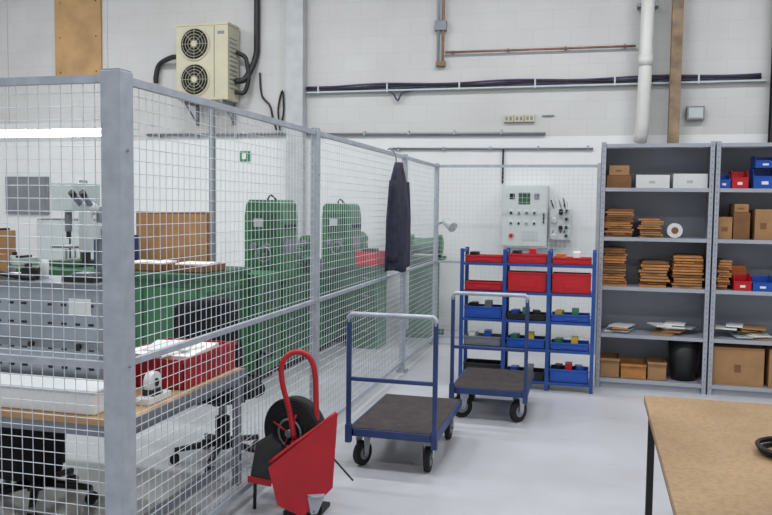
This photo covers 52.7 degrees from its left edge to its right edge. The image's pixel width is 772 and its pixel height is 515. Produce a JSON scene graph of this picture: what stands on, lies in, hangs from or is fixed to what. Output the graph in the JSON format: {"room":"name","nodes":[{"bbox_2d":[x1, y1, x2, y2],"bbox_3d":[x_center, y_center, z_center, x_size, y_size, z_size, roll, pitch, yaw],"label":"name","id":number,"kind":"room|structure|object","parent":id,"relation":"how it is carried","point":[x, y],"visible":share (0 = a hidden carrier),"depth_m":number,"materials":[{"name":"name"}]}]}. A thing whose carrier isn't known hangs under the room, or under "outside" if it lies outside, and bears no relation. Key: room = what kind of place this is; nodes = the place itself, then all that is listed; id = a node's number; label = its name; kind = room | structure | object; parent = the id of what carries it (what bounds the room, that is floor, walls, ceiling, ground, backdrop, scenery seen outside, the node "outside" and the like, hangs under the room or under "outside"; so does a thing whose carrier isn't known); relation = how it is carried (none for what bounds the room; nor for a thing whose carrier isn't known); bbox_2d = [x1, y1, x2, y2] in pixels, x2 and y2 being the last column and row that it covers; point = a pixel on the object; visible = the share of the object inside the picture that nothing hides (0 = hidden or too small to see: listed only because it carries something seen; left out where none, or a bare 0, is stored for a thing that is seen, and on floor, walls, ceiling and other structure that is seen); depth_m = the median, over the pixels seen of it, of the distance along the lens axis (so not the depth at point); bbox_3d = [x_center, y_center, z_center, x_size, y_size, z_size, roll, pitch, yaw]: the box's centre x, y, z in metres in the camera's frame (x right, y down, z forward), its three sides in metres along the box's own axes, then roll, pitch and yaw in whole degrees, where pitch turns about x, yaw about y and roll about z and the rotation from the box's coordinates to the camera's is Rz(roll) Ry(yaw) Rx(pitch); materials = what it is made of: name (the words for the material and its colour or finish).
{"room":"metal workshop","nodes":[
{"label":"metal workshop","id":0,"kind":"room"},
{"bbox_2d":[0,0,771,336],"bbox_3d":[-0.200,-1.885,10.407,14.600,5.600,0.196,2,4,15],"label":"wall","id":1,"kind":"structure","parent":0,"point":[349,42],"depth_m":10.15,"materials":[{"name":"paint"}]},
{"bbox_2d":[5,177,49,213],"bbox_3d":[-5.391,-0.932,11.721,0.750,0.560,0.035,2,4,15],"label":"board","id":2,"kind":"object","parent":1,"relation":"attached to","point":[11,193],"visible":0.74,"depth_m":11.70,"materials":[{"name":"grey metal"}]},
{"bbox_2d":[54,0,101,75],"bbox_3d":[-4.468,-3.690,11.305,0.770,2.120,0.034,2,4,15],"label":"plywood board","id":3,"kind":"object","parent":1,"relation":"attached to","point":[78,23],"visible":0.93,"depth_m":11.32,"materials":[{"name":"brown wood"}]},
{"bbox_2d":[153,54,175,83],"bbox_3d":[-3.030,-2.635,10.886,0.577,0.367,0.089,3,4,32],"label":"insulated pipe","id":4,"kind":"object","parent":1,"relation":"attached to","point":[163,61],"visible":0.81,"depth_m":10.96,"materials":[{"name":"black plastic"}]},
{"bbox_2d":[175,22,239,125],"bbox_3d":[-2.421,-2.484,10.628,0.776,1.312,0.435,2,4,15],"label":"air conditioner unit","id":5,"kind":"object","parent":1,"relation":"attached to","point":[207,61],"visible":1,"depth_m":10.44,"materials":[{"name":"beige paint"}]},
{"bbox_2d":[235,50,250,95],"bbox_3d":[-1.938,-2.501,10.575,0.215,0.610,0.106,0,4,-5],"label":"insulated pipe","id":6,"kind":"object","parent":5,"relation":"attached to","point":[238,53],"visible":1,"depth_m":10.54,"materials":[{"name":"black plastic"}]},
{"bbox_2d":[145,132,285,137],"bbox_3d":[-2.381,-1.705,10.866,2.160,0.066,0.050,2,4,15],"label":"conduit","id":7,"kind":"object","parent":1,"relation":"attached to","point":[167,134],"visible":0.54,"depth_m":10.91,"materials":[{"name":"grey metal"}]},
{"bbox_2d":[234,0,259,84],"bbox_3d":[-1.871,-3.501,10.515,0.347,2.330,0.112,-1,4,-19],"label":"insulated pipe","id":8,"kind":"object","parent":1,"relation":"attached to","point":[256,53],"visible":1,"depth_m":10.55,"materials":[{"name":"black plastic"}]},
{"bbox_2d":[306,129,545,135],"bbox_3d":[0.460,-1.610,10.117,3.160,0.076,0.050,2,4,15],"label":"conduit","id":9,"kind":"object","parent":1,"relation":"attached to","point":[364,133],"visible":0.87,"depth_m":9.99,"materials":[{"name":"grey metal"}]},
{"bbox_2d":[434,0,446,66],"bbox_3d":[0.707,-3.546,9.916,0.150,2.200,0.080,2,4,15],"label":"vertical conduit","id":10,"kind":"object","parent":1,"relation":"attached to","point":[440,25],"visible":1,"depth_m":9.93,"materials":[{"name":"grey metal"}]},
{"bbox_2d":[392,145,592,182],"bbox_3d":[1.298,-1.179,9.931,2.580,0.470,0.032,2,4,15],"label":"conduit","id":11,"kind":"object","parent":1,"relation":"attached to","point":[490,147],"visible":0.88,"depth_m":9.87,"materials":[{"name":"grey metal"}]},
{"bbox_2d":[504,114,553,121],"bbox_3d":[1.787,-1.744,9.759,0.620,0.090,0.044,2,4,15],"label":"outlets","id":12,"kind":"object","parent":1,"relation":"attached to","point":[528,117],"visible":1,"depth_m":9.77,"materials":[{"name":"beige paint"}]},
{"bbox_2d":[306,73,766,100],"bbox_3d":[1.672,-2.112,9.755,5.660,0.246,0.068,2,4,15],"label":"cable tray","id":13,"kind":"object","parent":1,"relation":"attached to","point":[663,79],"visible":0.97,"depth_m":9.72,"materials":[{"name":"grey paint"}]},
{"bbox_2d":[501,185,571,247],"bbox_3d":[1.868,-0.511,9.692,0.840,0.760,0.280,2,4,15],"label":"control panel","id":14,"kind":"object","parent":1,"relation":"attached to","point":[525,205],"visible":0.88,"depth_m":9.60,"materials":[{"name":"grey metal"}]},
{"bbox_2d":[445,44,635,54],"bbox_3d":[1.882,-2.582,9.672,2.320,0.044,0.064,2,4,15],"label":"copper pipe","id":15,"kind":"object","parent":1,"relation":"attached to","point":[624,45],"visible":1,"depth_m":9.63,"materials":[{"name":"brown metal"}]},
{"bbox_2d":[633,0,658,143],"bbox_3d":[3.102,-2.964,9.235,0.240,3.216,0.236,2,4,15],"label":"drain pipe","id":16,"kind":"object","parent":1,"relation":"attached to","point":[645,58],"visible":1,"depth_m":9.20,"materials":[{"name":"plastic"}]},
{"bbox_2d":[686,106,704,119],"bbox_3d":[3.668,-1.712,9.246,0.200,0.160,0.075,2,4,15],"label":"alarm box","id":17,"kind":"object","parent":1,"relation":"attached to","point":[692,112],"visible":1,"depth_m":9.21,"materials":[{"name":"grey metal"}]},
{"bbox_2d":[0,326,771,514],"bbox_3d":[-1.927,1.404,4.227,14.600,0.200,13.400,2,4,15],"label":"floor","id":18,"kind":"structure","parent":0,"point":[574,451],"depth_m":4.99,"materials":[{"name":"paint"}]},
{"bbox_2d":[0,427,98,514],"bbox_3d":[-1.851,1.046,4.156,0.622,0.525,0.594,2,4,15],"label":"office chair","id":19,"kind":"object","parent":18,"relation":"on","point":[28,443],"visible":0.62,"depth_m":3.96,"materials":[{"name":"black plastic"}]},
{"bbox_2d":[37,218,94,259],"bbox_3d":[-4.350,0.133,11.176,1.100,1.370,0.580,2,4,15],"label":"cupboard","id":20,"kind":"object","parent":18,"relation":"on","point":[45,229],"visible":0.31,"depth_m":10.96,"materials":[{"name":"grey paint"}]},
{"bbox_2d":[100,68,136,514],"bbox_3d":[-1.028,0.342,3.007,0.172,2.101,0.172,2,4,15],"label":"fence post","id":21,"kind":"object","parent":18,"relation":"on","point":[116,84],"visible":1,"depth_m":2.96,"materials":[{"name":"metal"}]},
{"bbox_2d":[0,368,245,514],"bbox_3d":[-1.828,0.974,4.138,1.812,0.672,1.170,2,4,15],"label":"workbench","id":22,"kind":"object","parent":18,"relation":"on","point":[154,411],"visible":0.4,"depth_m":3.68,"materials":[{"name":"brown wood"}]},
{"bbox_2d":[0,254,103,379],"bbox_3d":[-1.833,0.318,3.912,1.100,0.669,0.310,2,4,15],"label":"drawer cabinet","id":23,"kind":"object","parent":22,"relation":"on","point":[56,281],"visible":0.66,"depth_m":3.72,"materials":[{"name":"metal"}]},
{"bbox_2d":[62,190,101,282],"bbox_3d":[-1.446,-0.108,3.803,0.180,0.440,0.210,2,4,15],"label":"microscope","id":24,"kind":"object","parent":23,"relation":"on","point":[90,231],"visible":0.69,"depth_m":3.75,"materials":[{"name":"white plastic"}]},
{"bbox_2d":[0,372,103,415],"bbox_3d":[-1.791,0.615,3.634,1.140,0.114,0.200,2,4,15],"label":"box","id":25,"kind":"object","parent":22,"relation":"on","point":[92,386],"visible":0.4,"depth_m":3.48,"materials":[{"name":"plastic"}]},
{"bbox_2d":[136,371,170,405],"bbox_3d":[-1.104,0.607,3.689,0.080,0.139,0.200,2,4,15],"label":"tape dispenser","id":26,"kind":"object","parent":22,"relation":"on","point":[149,376],"visible":0.8,"depth_m":3.65,"materials":[{"name":"white plastic"}]},
{"bbox_2d":[135,338,236,389],"bbox_3d":[-1.143,0.556,4.220,0.450,0.169,0.610,2,4,15],"label":"document tray","id":27,"kind":"object","parent":22,"relation":"on","point":[161,361],"visible":0.59,"depth_m":4.03,"materials":[{"name":"paint"}]},
{"bbox_2d":[7,260,278,404],"bbox_3d":[-2.922,0.572,7.191,3.598,1.050,1.390,2,4,15],"label":"workbench","id":28,"kind":"object","parent":18,"relation":"on","point":[153,279],"visible":0.26,"depth_m":6.41,"materials":[{"name":"paint"}]},
{"bbox_2d":[0,228,38,265],"bbox_3d":[-3.874,-0.117,7.034,1.598,0.318,0.216,2,4,15],"label":"clutter","id":29,"kind":"object","parent":28,"relation":"on","point":[13,256],"visible":0.9,"depth_m":6.87,"materials":[{"name":"grey paint"}]},
{"bbox_2d":[49,180,99,266],"bbox_3d":[-2.712,-0.306,6.848,0.310,0.750,0.400,2,4,15],"label":"press","id":30,"kind":"object","parent":28,"relation":"on","point":[67,204],"visible":0.59,"depth_m":6.69,"materials":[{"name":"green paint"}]},
{"bbox_2d":[94,235,138,267],"bbox_3d":[-2.298,-0.062,6.639,0.290,0.300,0.260,2,4,15],"label":"crate","id":31,"kind":"object","parent":28,"relation":"on","point":[136,253],"visible":0.16,"depth_m":6.68,"materials":[{"name":"blue paint"}]},
{"bbox_2d":[135,260,183,271],"bbox_3d":[-1.952,0.064,6.534,0.400,0.070,0.360,2,4,15],"label":"wooden tray","id":32,"kind":"object","parent":28,"relation":"on","point":[163,262],"visible":0.59,"depth_m":6.37,"materials":[{"name":"brown wood"}]},
{"bbox_2d":[136,211,209,261],"bbox_3d":[-1.883,-0.162,6.867,0.710,0.480,0.035,2,4,15],"label":"cardboard panel","id":33,"kind":"object","parent":28,"relation":"on","point":[159,218],"visible":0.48,"depth_m":6.84,"materials":[{"name":"cardboard"}]},
{"bbox_2d":[169,261,224,272],"bbox_3d":[-1.550,0.076,6.428,0.330,0.070,0.360,2,4,15],"label":"wooden tray","id":34,"kind":"object","parent":28,"relation":"on","point":[218,267],"visible":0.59,"depth_m":6.29,"materials":[{"name":"brown wood"}]},
{"bbox_2d":[209,108,215,261],"bbox_3d":[-2.078,-0.430,9.335,0.200,2.790,0.200,2,4,15],"label":"support post","id":35,"kind":"object","parent":18,"relation":"on","point":[212,151],"visible":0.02,"depth_m":9.29,"materials":[{"name":"grey metal"}]},
{"bbox_2d":[170,297,272,471],"bbox_3d":[-1.040,0.775,4.893,0.622,0.990,0.630,-2,5,-34],"label":"office chair","id":36,"kind":"object","parent":18,"relation":"on","point":[200,304],"visible":0.46,"depth_m":4.93,"materials":[{"name":"black plastic"}]},
{"bbox_2d":[245,194,339,369],"bbox_3d":[-1.006,0.197,8.230,0.610,1.709,1.599,2,4,15],"label":"machine","id":37,"kind":"object","parent":18,"relation":"on","point":[260,204],"visible":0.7,"depth_m":7.60,"materials":[{"name":"green"}]},
{"bbox_2d":[286,0,306,243],"bbox_3d":[-1.211,-1.904,10.496,0.240,5.600,0.140,2,4,15],"label":"steel column","id":38,"kind":"structure","parent":18,"relation":"on","point":[296,10],"depth_m":10.41,"materials":[{"name":"metal"}]},
{"bbox_2d":[248,349,352,514],"bbox_3d":[-0.447,0.899,4.158,0.489,0.855,0.479,2,4,15],"label":"trolley","id":39,"kind":"object","parent":18,"relation":"on","point":[295,455],"visible":1,"depth_m":4.03,"materials":[{"name":"metal"}]},
{"bbox_2d":[309,128,319,400],"bbox_3d":[-0.468,0.211,5.113,0.100,2.101,0.100,2,4,15],"label":"fence post","id":40,"kind":"object","parent":18,"relation":"on","point":[315,142],"visible":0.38,"depth_m":5.08,"materials":[{"name":"metal"}]},
{"bbox_2d":[133,78,315,514],"bbox_3d":[-0.745,0.241,4.067,0.024,2.000,2.110,2,4,15],"label":"fence panel","id":41,"kind":"object","parent":40,"relation":"attached to","point":[139,84],"visible":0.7,"depth_m":3.77,"materials":[{"name":"metal"}]},
{"bbox_2d":[321,199,367,342],"bbox_3d":[-0.443,0.120,9.672,0.580,1.689,1.319,2,4,15],"label":"machine","id":42,"kind":"object","parent":18,"relation":"on","point":[351,209],"visible":0.42,"depth_m":9.07,"materials":[{"name":"green"}]},
{"bbox_2d":[352,265,386,348],"bbox_3d":[-0.182,0.550,8.945,0.320,0.930,0.440,2,4,15],"label":"base cabinet","id":43,"kind":"object","parent":18,"relation":"on","point":[357,273],"visible":0.62,"depth_m":8.75,"materials":[{"name":"metal"}]},
{"bbox_2d":[355,248,384,265],"bbox_3d":[-0.177,-0.008,8.899,0.260,0.189,0.320,2,4,15],"label":"box","id":44,"kind":"object","parent":43,"relation":"on","point":[360,258],"visible":0.8,"depth_m":8.76,"materials":[{"name":"plastic"}]},
{"bbox_2d":[396,154,407,372],"bbox_3d":[0.170,0.061,7.515,0.100,2.101,0.100,2,4,15],"label":"fence post","id":45,"kind":"object","parent":18,"relation":"on","point":[401,369],"visible":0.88,"depth_m":7.53,"materials":[{"name":"metal"}]},
{"bbox_2d":[319,131,405,416],"bbox_3d":[-0.146,0.101,6.321,0.024,2.000,2.417,2,4,15],"label":"fence panel","id":46,"kind":"object","parent":45,"relation":"attached to","point":[359,395],"visible":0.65,"depth_m":6.01,"materials":[{"name":"metal"}]},
{"bbox_2d":[384,148,410,272],"bbox_3d":[0.100,-0.414,6.748,0.195,1.068,0.571,2,4,15],"label":"jacket","id":47,"kind":"object","parent":46,"relation":"hanging from","point":[398,216],"visible":1,"depth_m":6.60,"materials":[{"name":"fabric"}]},
{"bbox_2d":[345,311,461,471],"bbox_3d":[0.149,0.786,5.095,0.567,0.970,0.948,2,4,15],"label":"cart","id":48,"kind":"object","parent":18,"relation":"on","point":[422,419],"visible":1,"depth_m":4.75,"materials":[{"name":"blue paint"}]},
{"bbox_2d":[406,218,456,337],"bbox_3d":[0.563,0.245,9.645,0.665,1.466,0.431,2,4,15],"label":"grinder","id":49,"kind":"object","parent":18,"relation":"on","point":[451,227],"visible":0.51,"depth_m":9.55,"materials":[{"name":"green paint"}]},
{"bbox_2d":[429,163,439,344],"bbox_3d":[0.574,-0.033,9.039,0.100,2.101,0.100,2,4,15],"label":"fence post","id":50,"kind":"object","parent":18,"relation":"on","point":[436,195],"visible":0.7,"depth_m":9.01,"materials":[{"name":"metal"}]},
{"bbox_2d":[405,156,437,360],"bbox_3d":[0.375,-0.021,8.284,0.024,2.000,1.507,2,4,15],"label":"fence panel","id":51,"kind":"object","parent":50,"relation":"attached to","point":[422,171],"visible":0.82,"depth_m":8.27,"materials":[{"name":"metal"}]},
{"bbox_2d":[437,165,597,343],"bbox_3d":[1.450,-0.042,8.806,1.757,2.000,0.024,2,4,15],"label":"fence panel","id":52,"kind":"object","parent":50,"relation":"attached to","point":[440,166],"visible":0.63,"depth_m":8.80,"materials":[{"name":"metal"}]},
{"bbox_2d":[449,291,534,421],"bbox_3d":[0.857,0.722,6.141,0.586,0.980,0.798,2,4,15],"label":"cart","id":53,"kind":"object","parent":18,"relation":"on","point":[472,381],"visible":0.95,"depth_m":5.84,"materials":[{"name":"blue paint"}]},
{"bbox_2d":[458,247,596,393],"bbox_3d":[1.268,0.542,7.015,1.177,1.235,0.312,2,4,15],"label":"rack","id":54,"kind":"object","parent":18,"relation":"on","point":[506,266],"visible":0.66,"depth_m":6.87,"materials":[{"name":"metal"}]},
{"bbox_2d":[463,329,500,346],"bbox_3d":[0.892,0.721,7.111,0.340,0.130,0.228,2,4,15],"label":"tray","id":55,"kind":"object","parent":54,"relation":"in","point":[473,337],"visible":0.84,"depth_m":7.03,"materials":[{"name":"grey plastic"}]},
{"bbox_2d":[463,358,500,370],"bbox_3d":[0.888,1.008,7.130,0.340,0.124,0.228,2,4,15],"label":"tray","id":56,"kind":"object","parent":54,"relation":"in","point":[469,362],"visible":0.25,"depth_m":7.06,"materials":[{"name":"black plastic"}]},
{"bbox_2d":[464,300,501,318],"bbox_3d":[0.895,0.461,7.094,0.340,0.150,0.228,2,4,15],"label":"tray","id":57,"kind":"object","parent":54,"relation":"in","point":[474,309],"visible":0.83,"depth_m":7.00,"materials":[{"name":"blue plastic"}]},
{"bbox_2d":[464,280,502,290],"bbox_3d":[0.898,0.250,7.080,0.340,0.074,0.228,2,4,15],"label":"tray","id":58,"kind":"object","parent":54,"relation":"in","point":[491,285],"visible":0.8,"depth_m":6.98,"materials":[{"name":"red plastic"}]},
{"bbox_2d":[465,251,502,262],"bbox_3d":[0.901,-0.008,7.064,0.340,0.090,0.228,2,4,15],"label":"tray","id":59,"kind":"object","parent":54,"relation":"in","point":[474,256],"visible":0.84,"depth_m":6.97,"materials":[{"name":"red plastic"}]},
{"bbox_2d":[506,363,544,380],"bbox_3d":[1.258,1.021,7.033,0.345,0.120,0.228,2,4,15],"label":"tray","id":60,"kind":"object","parent":54,"relation":"in","point":[539,372],"visible":0.36,"depth_m":7.00,"materials":[{"name":"black plastic"}]},
{"bbox_2d":[506,331,545,348],"bbox_3d":[1.262,0.732,7.014,0.345,0.130,0.228,2,4,15],"label":"tray","id":61,"kind":"object","parent":54,"relation":"in","point":[514,339],"visible":0.75,"depth_m":6.93,"materials":[{"name":"blue plastic"}]},
{"bbox_2d":[506,307,545,320],"bbox_3d":[1.265,0.497,6.998,0.345,0.100,0.228,2,4,15],"label":"tray","id":62,"kind":"object","parent":54,"relation":"in","point":[517,314],"visible":0.81,"depth_m":6.92,"materials":[{"name":"black plastic"}]},
{"bbox_2d":[507,270,546,292],"bbox_3d":[1.268,0.211,6.980,0.345,0.174,0.228,2,4,15],"label":"tray","id":63,"kind":"object","parent":54,"relation":"in","point":[518,281],"visible":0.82,"depth_m":6.88,"materials":[{"name":"red plastic"}]},
{"bbox_2d":[508,248,547,263],"bbox_3d":[1.271,-0.017,6.965,0.345,0.130,0.228,2,4,15],"label":"tray","id":64,"kind":"object","parent":54,"relation":"in","point":[516,256],"visible":0.9,"depth_m":6.87,"materials":[{"name":"red plastic"}]},
{"bbox_2d":[549,361,588,383],"bbox_3d":[1.628,1.012,6.934,0.340,0.160,0.228,2,4,15],"label":"tray","id":65,"kind":"object","parent":54,"relation":"in","point":[567,373],"visible":1,"depth_m":6.85,"materials":[{"name":"blue plastic"}]},
{"bbox_2d":[550,336,589,351],"bbox_3d":[1.631,0.752,6.917,0.340,0.110,0.228,2,4,15],"label":"tray","id":66,"kind":"object","parent":54,"relation":"in","point":[558,343],"visible":1,"depth_m":6.84,"materials":[{"name":"blue plastic"}]},
{"bbox_2d":[550,308,590,322],"bbox_3d":[1.634,0.503,6.901,0.340,0.110,0.228,2,4,15],"label":"tray","id":67,"kind":"object","parent":54,"relation":"in","point":[558,315],"visible":1,"depth_m":6.82,"materials":[{"name":"blue plastic"}]},
{"bbox_2d":[552,272,591,293],"bbox_3d":[1.638,0.222,6.882,0.340,0.174,0.228,2,4,15],"label":"tray","id":68,"kind":"object","parent":54,"relation":"in","point":[562,282],"visible":1,"depth_m":6.78,"materials":[{"name":"red plastic"}]},
{"bbox_2d":[552,252,591,265],"bbox_3d":[1.640,0.004,6.868,0.340,0.110,0.228,2,4,15],"label":"tray","id":69,"kind":"object","parent":54,"relation":"in","point":[559,259],"visible":1,"depth_m":6.78,"materials":[{"name":"red plastic"}]},
{"bbox_2d":[594,163,600,353],"bbox_3d":[2.324,0.018,8.578,0.100,2.101,0.100,2,4,15],"label":"fence post","id":70,"kind":"object","parent":18,"relation":"on","point":[599,164],"visible":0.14,"depth_m":8.54,"materials":[{"name":"metal"}]},
{"bbox_2d":[595,141,715,393],"bbox_3d":[2.406,0.074,7.061,0.935,2.190,0.451,2,4,15],"label":"shelving unit","id":71,"kind":"object","parent":18,"relation":"on","point":[690,208],"visible":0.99,"depth_m":7.19,"materials":[{"name":"grey paint"}]},
{"bbox_2d":[600,352,619,377],"bbox_3d":[2.054,0.987,7.173,0.170,0.172,0.326,2,4,15],"label":"cardboard box","id":72,"kind":"object","parent":71,"relation":"on","point":[609,362],"visible":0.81,"depth_m":7.04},
{"bbox_2d":[602,246,627,285],"bbox_3d":[2.078,0.075,7.124,0.232,0.340,0.352,2,4,15],"label":"cardboard","id":73,"kind":"object","parent":71,"relation":"on","point":[614,265],"visible":0.91,"depth_m":6.99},
{"bbox_2d":[606,175,631,187],"bbox_3d":[2.106,-0.683,7.067,0.212,0.111,0.302,2,4,15],"label":"cardboard box","id":74,"kind":"object","parent":71,"relation":"on","point":[612,181],"visible":0.92,"depth_m":6.92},
{"bbox_2d":[609,165,629,174],"bbox_3d":[2.108,-0.784,7.061,0.172,0.086,0.302,2,4,15],"label":"cardboard box","id":75,"kind":"object","parent":74,"relation":"on","point":[613,169],"visible":0.96,"depth_m":6.92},
{"bbox_2d":[604,209,634,236],"bbox_3d":[2.110,-0.318,7.093,0.268,0.250,0.348,2,4,15],"label":"cardboard","id":76,"kind":"object","parent":71,"relation":"on","point":[618,222],"visible":0.97,"depth_m":6.96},
{"bbox_2d":[604,322,635,332],"bbox_3d":[2.146,0.640,7.157,0.245,0.060,0.379,3,4,26],"label":"pile","id":77,"kind":"object","parent":71,"relation":"on","point":[621,327],"visible":1,"depth_m":7.07,"materials":[{"name":"white paper"}]},
{"bbox_2d":[619,358,646,379],"bbox_3d":[2.252,1.013,7.122,0.220,0.132,0.326,2,4,15],"label":"cardboard box","id":78,"kind":"object","parent":71,"relation":"on","point":[632,368],"visible":0.99,"depth_m":7.00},
{"bbox_2d":[636,218,663,237],"bbox_3d":[2.374,-0.270,7.023,0.222,0.170,0.346,2,4,15],"label":"cardboard","id":79,"kind":"object","parent":71,"relation":"on","point":[648,227],"visible":1,"depth_m":6.89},
{"bbox_2d":[634,175,669,187],"bbox_3d":[2.382,-0.678,6.995,0.282,0.116,0.302,2,4,15],"label":"carton","id":80,"kind":"object","parent":71,"relation":"on","point":[640,181],"visible":0.88,"depth_m":6.85,"materials":[{"name":"cardboard"}]},
{"bbox_2d":[637,259,669,287],"bbox_3d":[2.417,0.139,7.048,0.270,0.230,0.332,2,4,15],"label":"cardboard","id":81,"kind":"object","parent":71,"relation":"on","point":[653,272],"visible":1,"depth_m":6.91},
{"bbox_2d":[645,356,666,380],"bbox_3d":[2.445,1.004,7.070,0.160,0.162,0.326,2,4,15],"label":"cardboard box","id":82,"kind":"object","parent":71,"relation":"on","point":[656,369],"visible":0.86,"depth_m":6.94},
{"bbox_2d":[647,321,697,336],"bbox_3d":[2.563,0.634,7.046,0.389,0.096,0.401,4,5,37],"label":"pile","id":83,"kind":"object","parent":71,"relation":"on","point":[668,328],"visible":1,"depth_m":6.96,"materials":[{"name":"paper"}]},
{"bbox_2d":[666,223,682,237],"bbox_3d":[2.547,-0.239,6.886,0.130,0.130,0.064,2,4,15],"label":"tape roll","id":84,"kind":"object","parent":71,"relation":"on","point":[674,230],"visible":1,"depth_m":6.86,"materials":[{"name":"white plastic"}]},
{"bbox_2d":[668,340,699,381],"bbox_3d":[2.667,0.897,6.997,0.284,0.390,0.284,2,4,15],"label":"waste bin","id":85,"kind":"object","parent":71,"relation":"on","point":[683,355],"visible":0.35,"depth_m":6.90,"materials":[{"name":"black plastic"}]},
{"bbox_2d":[668,253,703,288],"bbox_3d":[2.681,0.117,6.976,0.279,0.290,0.334,2,4,15],"label":"cardboard","id":86,"kind":"object","parent":71,"relation":"on","point":[685,272],"visible":0.99,"depth_m":6.84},
{"bbox_2d":[670,174,707,187],"bbox_3d":[2.682,-0.674,6.915,0.282,0.126,0.302,2,4,15],"label":"carton","id":87,"kind":"object","parent":71,"relation":"on","point":[676,180],"visible":0.91,"depth_m":6.77,"materials":[{"name":"cardboard"}]},
{"bbox_2d":[667,0,683,142],"bbox_3d":[3.399,-1.763,9.200,0.120,5.600,0.145,2,4,15],"label":"stanchion","id":88,"kind":"object","parent":18,"relation":"on","point":[677,5],"visible":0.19,"depth_m":9.11,"materials":[{"name":"wood"}]},
{"bbox_2d":[644,395,771,514],"bbox_3d":[1.653,1.067,2.462,1.500,0.790,1.970,2,4,15],"label":"work table","id":89,"kind":"object","parent":18,"relation":"on","point":[710,460],"depth_m":2.76,"materials":[{"name":"brown wood"}]},
{"bbox_2d":[706,141,771,397],"bbox_3d":[3.318,0.101,6.821,0.937,2.190,0.451,2,4,15],"label":"shelving unit","id":90,"kind":"object","parent":18,"relation":"on","point":[751,307],"visible":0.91,"depth_m":7.01,"materials":[{"name":"grey paint"}]},
{"bbox_2d":[716,258,731,289],"bbox_3d":[2.958,0.141,6.893,0.140,0.260,0.347,2,4,15],"label":"cardboard","id":91,"kind":"object","parent":90,"relation":"on","point":[723,264],"visible":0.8,"depth_m":6.76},
{"bbox_2d":[718,217,732,238],"bbox_3d":[2.962,-0.263,6.866,0.112,0.191,0.302,2,4,15],"label":"cardboard box","id":92,"kind":"object","parent":90,"relation":"on","point":[724,223],"visible":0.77,"depth_m":6.72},
{"bbox_2d":[712,343,764,386],"bbox_3d":[3.092,0.938,6.906,0.412,0.331,0.302,2,4,15],"label":"cardboard box","id":93,"kind":"object","parent":90,"relation":"on","point":[733,364],"visible":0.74,"depth_m":6.77,"materials":[{"name":"cardboard"}]},
{"bbox_2d":[728,171,748,187],"bbox_3d":[3.045,-0.672,6.744,0.138,0.154,0.206,2,4,15],"label":"storage bin","id":94,"kind":"object","parent":90,"relation":"on","point":[738,179],"visible":0.84,"depth_m":6.66,"materials":[{"name":"red plastic"}]},
{"bbox_2d":[728,212,749,239],"bbox_3d":[3.088,-0.279,6.832,0.132,0.231,0.302,2,4,15],"label":"cardboard box","id":95,"kind":"object","parent":90,"relation":"on","point":[740,220],"visible":0.97,"depth_m":6.69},
{"bbox_2d":[729,204,748,211],"bbox_3d":[3.085,-0.432,6.823,0.112,0.071,0.302,2,4,15],"label":"cardboard box","id":96,"kind":"object","parent":95,"relation":"on","point":[732,207],"visible":0.95,"depth_m":6.68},
{"bbox_2d":[730,274,751,290],"bbox_3d":[3.087,0.212,6.788,0.148,0.134,0.206,2,4,15],"label":"storage bin","id":97,"kind":"object","parent":90,"relation":"on","point":[740,282],"visible":0.9,"depth_m":6.71,"materials":[{"name":"red plastic"}]},
{"bbox_2d":[715,322,771,339],"bbox_3d":[3.133,0.645,6.885,0.457,0.108,0.360,2,4,15],"label":"pile","id":98,"kind":"object","parent":90,"relation":"on","point":[751,332],"visible":1,"depth_m":6.80,"materials":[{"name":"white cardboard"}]},
{"bbox_2d":[749,209,771,239],"bbox_3d":[3.257,-0.289,6.786,0.142,0.261,0.302,2,4,15],"label":"cardboard box","id":99,"kind":"object","parent":90,"relation":"on","point":[760,219],"visible":0.94,"depth_m":6.65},
{"bbox_2d":[749,168,771,188],"bbox_3d":[3.234,-0.677,6.694,0.188,0.174,0.206,2,4,15],"label":"storage bin","id":100,"kind":"object","parent":90,"relation":"on","point":[758,178],"visible":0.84,"depth_m":6.62,"materials":[{"name":"blue plastic"}]},
{"bbox_2d":[751,156,771,168],"bbox_3d":[3.235,-0.816,6.685,0.168,0.104,0.206,2,4,15],"label":"storage bin","id":101,"kind":"object","parent":100,"relation":"on","point":[756,162],"visible":0.95,"depth_m":6.61,"materials":[{"name":"blue plastic"}]},
{"bbox_2d":[751,275,771,291],"bbox_3d":[3.242,0.222,6.747,0.168,0.124,0.206,2,4,15],"label":"storage bin","id":102,"kind":"object","parent":90,"relation":"on","point":[759,283],"visible":0.8,"depth_m":6.67,"materials":[{"name":"blue plastic"}]},
{"bbox_2d":[763,345,771,387],"bbox_3d":[3.522,0.950,6.793,0.402,0.331,0.302,2,4,15],"label":"cardboard box","id":103,"kind":"object","parent":90,"relation":"on","point":[767,381],"visible":0.78,"depth_m":6.74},
{"bbox_2d":[768,53,771,142],"bbox_3d":[4.486,-1.730,8.913,0.170,5.600,0.145,2,4,15],"label":"stanchion","id":104,"kind":"object","parent":18,"relation":"on","point":[770,99],"visible":0.09,"depth_m":8.98,"materials":[{"name":"black metal"}]},
{"bbox_3d":[-1.856,-4.383,3.848,14.600,0.200,13.400,2,4,15],"label":"ceiling","id":105,"kind":"structure","parent":0,"visible":0},
{"bbox_2d":[0,3,140,137],"bbox_3d":[-3.390,-2.910,8.006,1.800,3.320,0.220,2,4,15],"label":"fitting","id":106,"kind":"object","parent":105,"relation":"hanging from","point":[66,128],"visible":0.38,"depth_m":8.02,"materials":[{"name":"white plastic"}]},
{"bbox_3d":[-3.299,0.275,3.606,0.100,2.101,0.100,2,4,15],"label":"fence post","id":107,"kind":"object","parent":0,"visible":0},
{"bbox_2d":[0,74,104,514],"bbox_3d":[-2.171,0.274,3.306,2.277,2.000,0.024,2,4,15],"label":"fence panel","id":108,"kind":"object","parent":107,"relation":"attached to","point":[94,79],"visible":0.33,"depth_m":3.07,"materials":[{"name":"metal"}]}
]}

